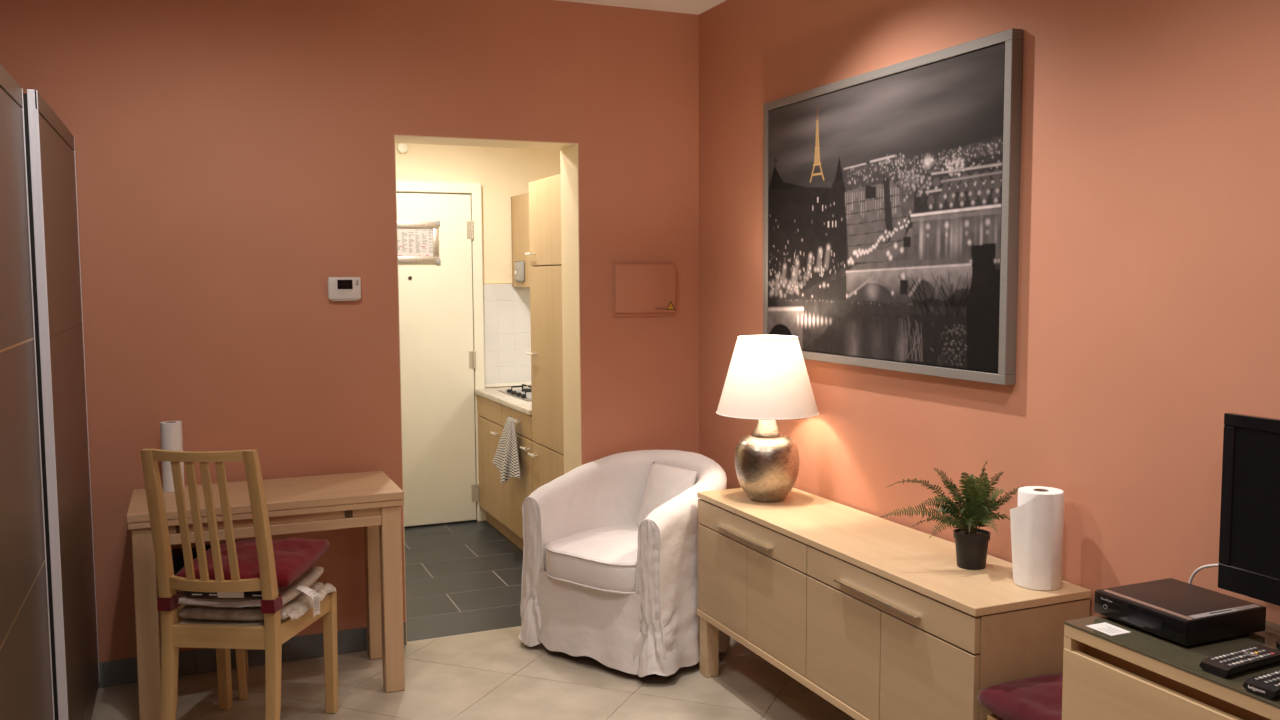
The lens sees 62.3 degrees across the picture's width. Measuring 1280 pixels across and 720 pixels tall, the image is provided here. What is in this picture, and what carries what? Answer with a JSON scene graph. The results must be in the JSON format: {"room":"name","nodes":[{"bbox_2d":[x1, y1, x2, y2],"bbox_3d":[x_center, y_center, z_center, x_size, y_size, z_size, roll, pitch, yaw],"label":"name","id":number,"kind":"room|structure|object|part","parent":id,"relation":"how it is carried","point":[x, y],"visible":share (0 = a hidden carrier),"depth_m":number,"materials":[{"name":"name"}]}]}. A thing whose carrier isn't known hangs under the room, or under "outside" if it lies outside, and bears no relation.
{"room":"living room","nodes":[
{"label":"living room","id":0,"kind":"room"},
{"bbox_2d":[0,0,698,661],"bbox_3d":[-1.244,-0.157,4.440,3.260,2.790,0.120,-2,5,-23],"label":"wall","id":1,"kind":"structure","parent":0,"point":[234,158],"depth_m":4.30,"materials":[{"name":"orange paint"}]},
{"bbox_2d":[98,622,405,687],"bbox_3d":[-1.860,1.214,4.211,1.846,0.099,0.011,-2,5,-23],"label":"baseboard","id":2,"kind":"structure","parent":1,"relation":"attached to","point":[123,671],"depth_m":4.30,"materials":[{"name":"brown paint"}]},
{"bbox_2d":[327,277,360,300],"bbox_3d":[-1.218,-0.293,4.360,0.133,0.098,0.027,-2,5,-23],"label":"thermostat","id":3,"kind":"object","parent":1,"relation":"attached to","point":[339,288],"visible":1,"depth_m":4.35,"materials":[{"name":"white plastic"}]},
{"bbox_3d":[-1.212,-0.310,4.349,0.070,0.050,0.002,-2,5,-23],"label":"display frame","id":4,"kind":"part","parent":3,"relation":"part of","materials":[{"name":"white plastic"}]},
{"bbox_2d":[394,135,406,643],"bbox_3d":[-1.063,0.137,4.605,0.004,2.176,0.240,-2,5,-23],"label":"trim","id":5,"kind":"structure","parent":1,"relation":"attached to","point":[394,135],"depth_m":4.49,"materials":[{"name":"beige paint"}]},
{"bbox_2d":[395,135,577,149],"bbox_3d":[-0.697,-0.960,4.678,0.806,0.004,0.240,-2,5,-23],"label":"trim","id":6,"kind":"structure","parent":1,"relation":"attached to","point":[411,139],"depth_m":4.66,"materials":[{"name":"beige paint"}]},
{"bbox_2d":[560,144,581,473],"bbox_3d":[-0.318,0.108,4.921,0.004,2.176,0.240,-2,5,-23],"label":"trim","id":7,"kind":"structure","parent":1,"relation":"attached to","point":[569,159],"depth_m":4.88,"materials":[{"name":"beige paint"}]},
{"bbox_2d":[613,263,675,316],"bbox_3d":[0.021,-0.325,4.887,0.308,0.246,0.025,-2,5,-23],"label":"box","id":8,"kind":"object","parent":1,"relation":"attached to","point":[639,289],"visible":1,"depth_m":4.88,"materials":[{"name":"orange paint"}]},
{"bbox_2d":[398,230,432,252],"bbox_3d":[-1.459,-0.737,6.559,0.368,0.140,0.001,-2,5,-23],"label":"print","id":9,"kind":"object","parent":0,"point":[409,241],"depth_m":6.59,"materials":[{"name":"white paper"}]},
{"bbox_2d":[397,221,440,263],"bbox_3d":[-1.460,-0.730,6.554,0.446,0.270,0.019,-2,5,-23],"label":"paper notice","id":10,"kind":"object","parent":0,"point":[418,241],"depth_m":6.59,"materials":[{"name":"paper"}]},
{"bbox_3d":[-1.460,-0.837,6.544,0.432,0.042,0.012,-2,5,-23],"label":"rail","id":11,"kind":"part","parent":10,"relation":"part of","materials":[{"name":"wood"}]},
{"bbox_3d":[-1.458,-0.622,6.561,0.432,0.042,0.012,-2,5,-23],"label":"rail","id":12,"kind":"part","parent":10,"relation":"part of","materials":[{"name":"wood"}]},
{"bbox_3d":[-1.278,-0.737,6.629,0.040,0.174,0.012,-2,5,-23],"label":"rail","id":13,"kind":"part","parent":10,"relation":"part of","materials":[{"name":"wood"}]},
{"bbox_2d":[91,520,854,719],"bbox_3d":[-0.384,1.408,2.671,3.350,0.060,8.380,-2,5,-23],"label":"floor","id":14,"kind":"structure","parent":0,"point":[492,674],"depth_m":4.16,"materials":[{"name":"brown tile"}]},
{"bbox_2d":[0,64,99,719],"bbox_3d":[-1.908,0.316,2.802,0.607,2.111,2.408,-2,5,-23],"label":"wardrobe","id":15,"kind":"object","parent":14,"relation":"on","point":[49,653],"visible":1,"depth_m":3.00,"materials":[{"name":"brown wood"}]},
{"bbox_3d":[-1.482,-0.685,2.387,0.006,0.054,1.214,-2,5,-23],"label":"rail","id":16,"kind":"part","parent":15,"relation":"part of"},
{"bbox_3d":[-1.481,-0.337,2.414,0.005,0.632,1.198,-2,5,-23],"label":"panel","id":17,"kind":"part","parent":15,"relation":"part of","materials":[{"name":"brown wood"}]},
{"bbox_3d":[-1.477,0.298,2.465,0.005,0.631,1.198,-2,5,-23],"label":"panel","id":18,"kind":"part","parent":15,"relation":"part of","materials":[{"name":"brown metal"}]},
{"bbox_3d":[-1.474,0.933,2.515,0.005,0.631,1.198,-2,5,-23],"label":"panel","id":19,"kind":"part","parent":15,"relation":"part of","materials":[{"name":"wood"}]},
{"bbox_3d":[-1.898,-0.767,3.448,0.006,0.054,1.058,-2,5,-23],"label":"rail","id":20,"kind":"part","parent":15,"relation":"part of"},
{"bbox_3d":[-1.897,-0.419,3.475,0.005,0.632,1.042,-2,5,-23],"label":"panel","id":21,"kind":"part","parent":15,"relation":"part of","materials":[{"name":"brown wood"}]},
{"bbox_3d":[-1.893,0.217,3.526,0.005,0.631,1.042,-2,5,-23],"label":"panel","id":22,"kind":"part","parent":15,"relation":"part of","materials":[{"name":"brown wood"}]},
{"bbox_3d":[-1.890,0.852,3.576,0.005,0.631,1.042,-2,5,-23],"label":"panel","id":23,"kind":"part","parent":15,"relation":"part of","materials":[{"name":"brown metal"}]},
{"bbox_3d":[-1.887,1.226,3.606,0.005,0.107,1.042,-2,5,-23],"label":"panel","id":24,"kind":"part","parent":15,"relation":"part of","materials":[{"name":"brown wood"}]},
{"bbox_2d":[158,590,248,699],"bbox_3d":[-1.664,1.063,4.044,0.302,0.423,0.260,-2,5,-19],"label":"wooden stool","id":25,"kind":"object","parent":14,"relation":"on","point":[241,654],"visible":0.15,"depth_m":3.98,"materials":[{"name":"brown wood"}]},
{"bbox_2d":[171,543,220,574],"bbox_3d":[-1.665,0.776,4.021,0.296,0.150,0.236,-2,5,-23],"label":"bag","id":26,"kind":"object","parent":25,"relation":"on","point":[177,553],"visible":0.12,"depth_m":3.92,"materials":[{"name":"fabric"}]},
{"bbox_3d":[-1.508,1.079,3.985,0.046,0.399,0.045,-2,5,-19],"label":"leg","id":27,"kind":"part","parent":25,"relation":"part of","materials":[{"name":"brown wood"}]},
{"bbox_3d":[-1.578,1.063,4.188,0.046,0.399,0.045,-2,5,-19],"label":"leg","id":28,"kind":"part","parent":25,"relation":"part of","materials":[{"name":"brown wood"}]},
{"bbox_2d":[140,449,338,719],"bbox_3d":[-1.352,0.783,3.589,0.452,1.049,0.555,0,5,5],"label":"dining chair","id":29,"kind":"object","parent":14,"relation":"on","point":[269,635],"visible":0.95,"depth_m":3.40,"materials":[{"name":"brown wood"}]},
{"bbox_3d":[-1.540,0.798,3.412,0.047,1.049,0.141,0,5,5],"label":"post","id":30,"kind":"part","parent":29,"relation":"part of","materials":[{"name":"brown wood"}]},
{"bbox_3d":[-1.377,0.298,3.295,0.298,0.034,0.044,0,5,5],"label":"rail","id":31,"kind":"part","parent":29,"relation":"part of","materials":[{"name":"brown wood"}]},
{"bbox_3d":[-1.368,0.721,3.405,0.310,0.038,0.056,0,5,5],"label":"rail","id":32,"kind":"part","parent":29,"relation":"part of","materials":[{"name":"brown wood"}]},
{"bbox_3d":[-1.365,0.899,3.442,0.313,0.073,0.023,0,5,5],"label":"rail","id":33,"kind":"part","parent":29,"relation":"part of","materials":[{"name":"brown wood"}]},
{"bbox_3d":[-1.532,1.061,3.884,0.042,0.451,0.043,0,5,5],"label":"leg","id":34,"kind":"part","parent":29,"relation":"part of","materials":[{"name":"brown wood"}]},
{"bbox_3d":[-1.347,0.861,3.645,0.364,0.012,0.387,0,5,5],"label":"seat","id":35,"kind":"part","parent":29,"relation":"part of","materials":[{"name":"beige wood"}]},
{"bbox_2d":[178,581,335,620],"bbox_3d":[-1.319,0.827,3.655,0.422,0.050,0.379,0,5,4],"label":"seat pad","id":36,"kind":"object","parent":29,"relation":"on","point":[303,602],"visible":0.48,"depth_m":3.49,"materials":[{"name":"beige fabric"}]},
{"bbox_2d":[178,566,323,616],"bbox_3d":[-1.317,0.812,3.640,0.453,0.117,0.410,0,5,5],"label":"seat pad","id":37,"kind":"object","parent":36,"relation":"on","point":[302,584],"visible":0.41,"depth_m":3.50,"materials":[{"name":"beige fabric"}]},
{"bbox_2d":[157,538,329,613],"bbox_3d":[-1.338,0.718,3.623,0.424,0.156,0.448,0,5,4],"label":"cushion","id":38,"kind":"object","parent":37,"relation":"on","point":[294,557],"visible":0.59,"depth_m":3.52,"materials":[{"name":"red fabric"}]},
{"bbox_2d":[309,591,318,611],"bbox_3d":[-1.103,0.818,3.587,0.017,0.074,0.054,0,5,5],"label":"print","id":39,"kind":"object","parent":37,"relation":"attached to","point":[315,597],"depth_m":3.58,"materials":[{"name":"grey"}]},
{"bbox_3d":[-1.198,0.799,3.382,0.047,1.049,0.141,0,5,5],"label":"post","id":40,"kind":"part","parent":29,"relation":"part of","materials":[{"name":"brown wood"}]},
{"bbox_3d":[-1.156,0.887,3.636,0.022,0.065,0.359,0,5,9],"label":"rail","id":41,"kind":"part","parent":29,"relation":"part of","materials":[{"name":"brown wood"}]},
{"bbox_3d":[-1.124,1.062,3.849,0.042,0.451,0.043,0,5,5],"label":"leg","id":42,"kind":"part","parent":29,"relation":"part of","materials":[{"name":"brown wood"}]},
{"bbox_2d":[126,471,404,719],"bbox_3d":[-1.419,0.884,4.066,0.946,0.774,0.482,-2,5,-23],"label":"dining table","id":43,"kind":"object","parent":14,"relation":"on","point":[372,501],"visible":0.79,"depth_m":3.94,"materials":[{"name":"brown wood"}]},
{"bbox_3d":[-1.734,0.940,3.725,0.072,0.720,0.072,-2,5,-23],"label":"leg","id":44,"kind":"part","parent":43,"relation":"part of","materials":[{"name":"brown wood"}]},
{"bbox_3d":[-1.885,0.912,4.080,0.072,0.720,0.072,-2,5,-23],"label":"leg","id":45,"kind":"part","parent":43,"relation":"part of","materials":[{"name":"brown wood"}]},
{"bbox_2d":[160,421,184,491],"bbox_3d":[-1.788,0.367,4.046,0.077,0.262,0.077,-2,5,-23],"label":"paper roll","id":46,"kind":"object","parent":43,"relation":"on","point":[171,435],"visible":0.64,"depth_m":4.01,"materials":[{"name":"paper"}]},
{"bbox_3d":[-1.339,0.582,3.851,0.777,0.032,0.020,-2,5,-23],"label":"apron panel","id":47,"kind":"part","parent":43,"relation":"part of","materials":[{"name":"brown wood"}]},
{"bbox_3d":[-1.337,0.617,3.848,0.777,0.038,0.025,-2,5,-23],"label":"apron rail","id":48,"kind":"part","parent":43,"relation":"part of","materials":[{"name":"brown wood"}]},
{"bbox_3d":[-1.103,0.882,4.411,0.072,0.720,0.072,-2,5,-23],"label":"leg","id":49,"kind":"part","parent":43,"relation":"part of","materials":[{"name":"brown wood"}]},
{"bbox_3d":[-0.952,0.909,4.057,0.072,0.720,0.072,-2,5,-23],"label":"leg","id":50,"kind":"part","parent":43,"relation":"part of","materials":[{"name":"brown wood"}]},
{"bbox_2d":[477,395,509,539],"bbox_3d":[-0.669,0.642,6.714,0.658,0.831,0.598,-2,5,-23],"label":"base cabinet","id":51,"kind":"object","parent":14,"relation":"on","point":[490,426],"visible":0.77,"depth_m":6.58,"materials":[{"name":"brown wood"}]},
{"bbox_3d":[-0.933,0.307,6.568,0.018,0.127,0.576,-2,5,-23],"label":"drawer","id":52,"kind":"part","parent":51,"relation":"part of","materials":[{"name":"brown wood"}]},
{"bbox_3d":[-0.931,0.670,6.597,0.018,0.588,0.576,-2,5,-23],"label":"door","id":53,"kind":"part","parent":51,"relation":"part of","materials":[{"name":"brown wood"}]},
{"bbox_2d":[501,405,532,549],"bbox_3d":[-0.432,0.684,6.158,0.658,0.831,0.605,-2,5,-23],"label":"base cabinet","id":54,"kind":"object","parent":14,"relation":"on","point":[515,490],"visible":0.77,"depth_m":6.00,"materials":[{"name":"brown wood"}]},
{"bbox_2d":[474,386,531,414],"bbox_3d":[-0.545,0.231,6.404,0.642,0.031,1.209,-2,5,-23],"label":"countertop","id":55,"kind":"structure","parent":54,"relation":"on","point":[523,406],"depth_m":6.28,"materials":[{"name":"beige stone"}]},
{"bbox_2d":[498,384,531,400],"bbox_3d":[-0.557,0.185,6.481,0.470,0.048,0.620,-2,5,-23],"label":"gas hob","id":56,"kind":"object","parent":55,"relation":"in","point":[525,394],"visible":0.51,"depth_m":6.44,"materials":[{"name":"metal"}]},
{"bbox_2d":[492,416,520,482],"bbox_3d":[-0.745,0.494,5.936,0.127,0.353,0.352,-2,5,-23],"label":"kitchen towel","id":57,"kind":"object","parent":54,"relation":"hanging from","point":[506,459],"visible":1,"depth_m":5.87,"materials":[{"name":"fabric"}]},
{"bbox_3d":[-0.699,0.349,6.019,0.018,0.127,0.600,-2,5,-23],"label":"drawer","id":58,"kind":"part","parent":54,"relation":"part of","materials":[{"name":"brown wood"}]},
{"bbox_2d":[525,174,563,491],"bbox_3d":[-0.177,0.108,5.503,0.658,2.081,0.706,-2,5,-23],"label":"tall cabinet","id":59,"kind":"object","parent":14,"relation":"on","point":[547,455],"visible":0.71,"depth_m":5.44,"materials":[{"name":"brown wood"}]},
{"bbox_3d":[-0.446,-0.699,5.326,0.018,0.439,0.700,-2,5,-23],"label":"door","id":60,"kind":"part","parent":59,"relation":"part of","materials":[{"name":"brown wood"}]},
{"bbox_3d":[-0.442,-0.007,5.381,0.018,0.936,0.700,-2,5,-23],"label":"door","id":61,"kind":"part","parent":59,"relation":"part of","materials":[{"name":"brown wood"}]},
{"bbox_3d":[-0.438,0.759,5.441,0.018,0.588,0.700,-2,5,-23],"label":"door","id":62,"kind":"part","parent":59,"relation":"part of","materials":[{"name":"brown wood"}]},
{"bbox_2d":[518,450,729,676],"bbox_3d":[-0.008,0.826,4.549,0.837,0.799,0.752,3,6,40],"label":"armchair","id":63,"kind":"object","parent":14,"relation":"on","point":[615,592],"visible":0.91,"depth_m":4.30,"materials":[{"name":"white fabric"}]},
{"bbox_2d":[546,525,637,592],"bbox_3d":[-0.041,0.822,4.510,0.548,0.156,0.636,3,6,40],"label":"seat cushion","id":64,"kind":"object","parent":63,"relation":"on","point":[584,558],"depth_m":4.32,"materials":[{"name":"white fabric"}]},
{"bbox_2d":[637,462,696,526],"bbox_3d":[0.113,0.614,4.610,0.135,0.292,0.308,-4,6,-37],"label":"throw pillow","id":65,"kind":"object","parent":63,"relation":"on","point":[664,482],"visible":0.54,"depth_m":4.58,"materials":[{"name":"white fabric"}]},
{"bbox_2d":[697,488,1090,719],"bbox_3d":[0.713,0.935,3.540,0.413,0.731,1.611,-2,5,-23],"label":"sideboard","id":66,"kind":"object","parent":14,"relation":"on","point":[879,618],"visible":0.98,"depth_m":3.22,"materials":[{"name":"brown wood"}]},
{"bbox_3d":[0.275,1.134,4.204,0.055,0.234,0.062,-2,5,-23],"label":"leg","id":67,"kind":"part","parent":66,"relation":"part of","materials":[{"name":"brown wood"}]},
{"bbox_3d":[0.316,0.832,4.020,0.018,0.342,0.399,-2,5,-23],"label":"door","id":68,"kind":"part","parent":66,"relation":"part of","materials":[{"name":"brown wood"}]},
{"bbox_3d":[0.367,0.635,3.827,0.023,0.004,0.407,-2,5,-23],"label":"handle","id":69,"kind":"part","parent":66,"relation":"part of","materials":[{"name":"beige wood"}]},
{"bbox_3d":[0.393,0.623,3.818,0.018,0.093,0.801,-2,5,-23],"label":"drawer","id":70,"kind":"part","parent":66,"relation":"part of","materials":[{"name":"brown wood"}]},
{"bbox_2d":[716,335,818,501],"bbox_3d":[0.482,0.221,4.012,0.388,0.620,0.388,-2,5,-23],"label":"table lamp","id":71,"kind":"object","parent":66,"relation":"on","point":[767,381],"visible":1,"depth_m":3.90,"materials":[{"name":"silver metal"}]},
{"bbox_3d":[0.481,0.057,3.999,0.384,0.286,0.384,-2,5,-23],"label":"lamp shade","id":72,"kind":"part","parent":71,"relation":"part of","materials":[{"name":"white fabric"}]},
{"bbox_3d":[0.473,0.860,3.651,0.018,0.342,0.399,-2,5,-23],"label":"door","id":73,"kind":"part","parent":66,"relation":"part of","materials":[{"name":"brown wood"}]},
{"bbox_3d":[0.631,0.888,3.282,0.018,0.342,0.399,-2,5,-23],"label":"door","id":74,"kind":"part","parent":66,"relation":"part of","materials":[{"name":"brown wood"}]},
{"bbox_3d":[0.684,0.692,3.085,0.023,0.004,0.396,-2,5,-23],"label":"handle","id":75,"kind":"part","parent":66,"relation":"part of","materials":[{"name":"beige wood"}]},
{"bbox_3d":[0.708,0.680,3.080,0.018,0.093,0.801,-2,5,-23],"label":"drawer","id":76,"kind":"part","parent":66,"relation":"part of","materials":[{"name":"brown wood"}]},
{"bbox_3d":[0.788,0.916,2.913,0.018,0.342,0.399,-2,5,-23],"label":"door","id":77,"kind":"part","parent":66,"relation":"part of","materials":[{"name":"brown wood"}]},
{"bbox_2d":[879,461,1022,569],"bbox_3d":[0.898,0.448,3.058,0.399,0.312,0.183,1,5,16],"label":"potted fern","id":78,"kind":"object","parent":66,"relation":"on","point":[971,543],"visible":0.99,"depth_m":3.05,"materials":[{"name":"plant"}]},
{"bbox_3d":[1.042,0.873,2.812,0.369,0.445,0.022,-2,5,-23],"label":"panel","id":79,"kind":"part","parent":66,"relation":"part of","materials":[{"name":"brown wood"}]},
{"bbox_2d":[1010,486,1063,590],"bbox_3d":[1.089,0.485,2.893,0.128,0.262,0.118,-2,5,-23],"label":"paper towel roll","id":80,"kind":"object","parent":66,"relation":"on","point":[1037,521],"visible":1,"depth_m":2.85,"materials":[{"name":"paper"}]},
{"bbox_2d":[987,713,1002,719],"bbox_3d":[1.086,1.137,2.664,0.330,0.463,0.256,-2,5,-23],"label":"stool","id":81,"kind":"object","parent":14,"relation":"on","point":[992,716],"visible":0.12,"depth_m":2.68,"materials":[{"name":"brown wood"}]},
{"bbox_2d":[978,673,1062,719],"bbox_3d":[1.085,0.857,2.641,0.390,0.097,0.296,-2,5,-23],"label":"cushion","id":82,"kind":"object","parent":81,"relation":"on","point":[1039,697],"visible":0.48,"depth_m":2.62,"materials":[{"name":"fabric"}]},
{"bbox_2d":[1062,615,1279,719],"bbox_3d":[1.325,1.012,2.097,0.418,0.799,0.887,-2,5,-23],"label":"dresser","id":83,"kind":"object","parent":14,"relation":"on","point":[1139,674],"visible":0.58,"depth_m":2.23,"materials":[{"name":"brown wood"}]},
{"bbox_3d":[1.156,0.998,2.495,0.416,0.766,0.021,-2,5,-23],"label":"panel","id":84,"kind":"part","parent":83,"relation":"part of","materials":[{"name":"brown wood"}]},
{"bbox_2d":[1087,622,1129,635],"bbox_3d":[1.033,0.593,2.334,0.058,0.001,0.072,-2,5,-23],"label":"business card","id":85,"kind":"object","parent":83,"relation":"on","point":[1106,628],"visible":1,"depth_m":2.33,"materials":[{"name":"grey paper"}]},
{"bbox_3d":[1.140,0.799,2.002,0.019,0.233,0.881,-2,5,-23],"label":"drawer","id":86,"kind":"part","parent":83,"relation":"part of","materials":[{"name":"brown wood"}]},
{"bbox_3d":[1.348,1.018,2.107,0.366,0.746,0.842,-2,5,-23],"label":"panel","id":87,"kind":"part","parent":83,"relation":"part of","materials":[{"name":"brown wood"}]},
{"bbox_2d":[1094,578,1265,645],"bbox_3d":[1.199,0.559,2.361,0.244,0.062,0.245,-2,5,-23],"label":"box","id":88,"kind":"object","parent":83,"relation":"on","point":[1184,613],"visible":1,"depth_m":2.30,"materials":[{"name":"black plastic"}]},
{"bbox_3d":[1.090,0.561,2.314,0.004,0.050,0.244,-2,5,-23],"label":"panel","id":89,"kind":"part","parent":88,"relation":"part of","materials":[{"name":"black plastic"}]},
{"bbox_2d":[1189,564,1217,583],"bbox_3d":[1.316,0.505,2.366,0.008,0.157,0.266,-1,5,-10],"label":"cable","id":90,"kind":"object","parent":83,"relation":"on","point":[1208,565],"visible":0.47,"depth_m":2.46,"materials":[{"name":"plastic"}]},
{"bbox_2d":[1199,645,1279,677],"bbox_3d":[1.201,0.599,2.106,0.189,0.023,0.061,-3,5,-27],"label":"remote control","id":91,"kind":"object","parent":83,"relation":"on","point":[1226,665],"visible":1,"depth_m":2.09,"materials":[{"name":"black plastic"}]},
{"bbox_2d":[1218,413,1279,649],"bbox_3d":[1.441,0.375,2.000,0.150,0.483,0.665,-2,5,-23],"label":"television","id":92,"kind":"object","parent":83,"relation":"on","point":[1249,538],"visible":1,"depth_m":2.21,"materials":[{"name":"black plastic"}]},
{"bbox_2d":[1243,669,1279,699],"bbox_3d":[1.229,0.607,2.004,0.195,0.023,0.063,-3,5,-28],"label":"remote control","id":93,"kind":"object","parent":83,"relation":"on","point":[1267,685],"visible":1,"depth_m":1.97,"materials":[{"name":"black plastic"}]},
{"bbox_2d":[395,143,560,526],"bbox_3d":[-1.449,-0.250,6.711,2.240,2.620,0.100,-2,5,-23],"label":"wall","id":94,"kind":"structure","parent":0,"point":[502,173],"depth_m":6.81,"materials":[{"name":"beige paint"}]},
{"bbox_2d":[396,143,407,153],"bbox_3d":[-1.468,-1.313,6.546,0.072,0.072,0.036,-2,5,-23],"label":"smoke detector","id":95,"kind":"object","parent":94,"relation":"attached to","point":[402,148],"visible":0.92,"depth_m":6.53,"materials":[{"name":"beige paint"}]},
{"bbox_2d":[396,193,478,526],"bbox_3d":[-1.467,0.010,6.631,0.886,2.091,0.056,-2,5,-23],"label":"door","id":96,"kind":"structure","parent":94,"relation":"in","point":[438,357],"depth_m":6.70,"materials":[{"name":"beige paint"}]},
{"bbox_2d":[396,181,485,520],"bbox_3d":[-1.486,-0.021,6.630,1.032,2.178,0.050,-2,5,-23],"label":"trim","id":97,"kind":"structure","parent":94,"relation":"attached to","point":[474,189],"depth_m":6.75,"materials":[{"name":"beige paint"}]},
{"bbox_2d":[483,282,530,386],"bbox_3d":[-0.753,-0.172,6.951,0.576,0.680,0.014,-2,5,-23],"label":"backsplash","id":98,"kind":"structure","parent":94,"relation":"attached to","point":[506,308],"depth_m":6.90,"materials":[{"name":"white tile"}]},
{"bbox_2d":[558,0,725,14],"bbox_3d":[-0.015,-1.375,1.427,3.500,0.100,6.440,-2,5,-23],"label":"ceiling","id":99,"kind":"structure","parent":0,"point":[697,7],"depth_m":4.72,"materials":[{"name":"white paint"}]},
{"bbox_2d":[953,528,990,569],"bbox_3d":[0.966,0.551,3.085,0.104,0.102,0.104,-2,5,-23],"label":"pot","id":100,"kind":"object","parent":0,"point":[972,547],"depth_m":3.05,"materials":[{"name":"black plastic"}]},
{"bbox_2d":[699,0,1279,624],"bbox_3d":[1.525,0.001,2.255,0.120,2.790,6.320,-2,5,-23],"label":"wall","id":101,"kind":"structure","parent":0,"point":[1148,284],"depth_m":2.86,"materials":[{"name":"orange paint"}]},
{"bbox_2d":[763,28,1022,384],"bbox_3d":[0.802,-0.485,3.706,0.040,1.020,1.419,-2,5,-23],"label":"framed picture","id":102,"kind":"object","parent":101,"relation":"attached to","point":[891,193],"visible":0.99,"depth_m":3.50,"materials":[{"name":"grey metal"}]},
{"bbox_3d":[0.799,-0.979,3.667,0.040,0.030,1.419,-2,5,-23],"label":"frame rail","id":103,"kind":"part","parent":102,"relation":"part of","materials":[{"name":"grey metal"}]},
{"bbox_3d":[0.805,0.008,3.745,0.040,0.030,1.419,-2,5,-23],"label":"frame rail","id":104,"kind":"part","parent":102,"relation":"part of","materials":[{"name":"grey metal"}]},
{"bbox_3d":[-0.041,-0.212,6.137,0.100,2.620,2.060,-2,5,-23],"label":"wall","id":105,"kind":"structure","parent":0,"visible":0},
{"bbox_2d":[511,192,532,286],"bbox_3d":[-0.426,-0.730,6.383,0.369,0.582,1.211,-2,5,-23],"label":"upper cabinet","id":106,"kind":"object","parent":105,"relation":"attached to","point":[519,203],"visible":0.23,"depth_m":6.68,"materials":[{"name":"brown wood"}]},
{"bbox_2d":[515,261,523,281],"bbox_3d":[-0.765,-0.561,6.702,0.022,0.130,0.172,-2,5,-23],"label":"switch box","id":107,"kind":"object","parent":106,"relation":"attached to","point":[519,265],"visible":1,"depth_m":6.67,"materials":[{"name":"grey plastic"}]}
]}

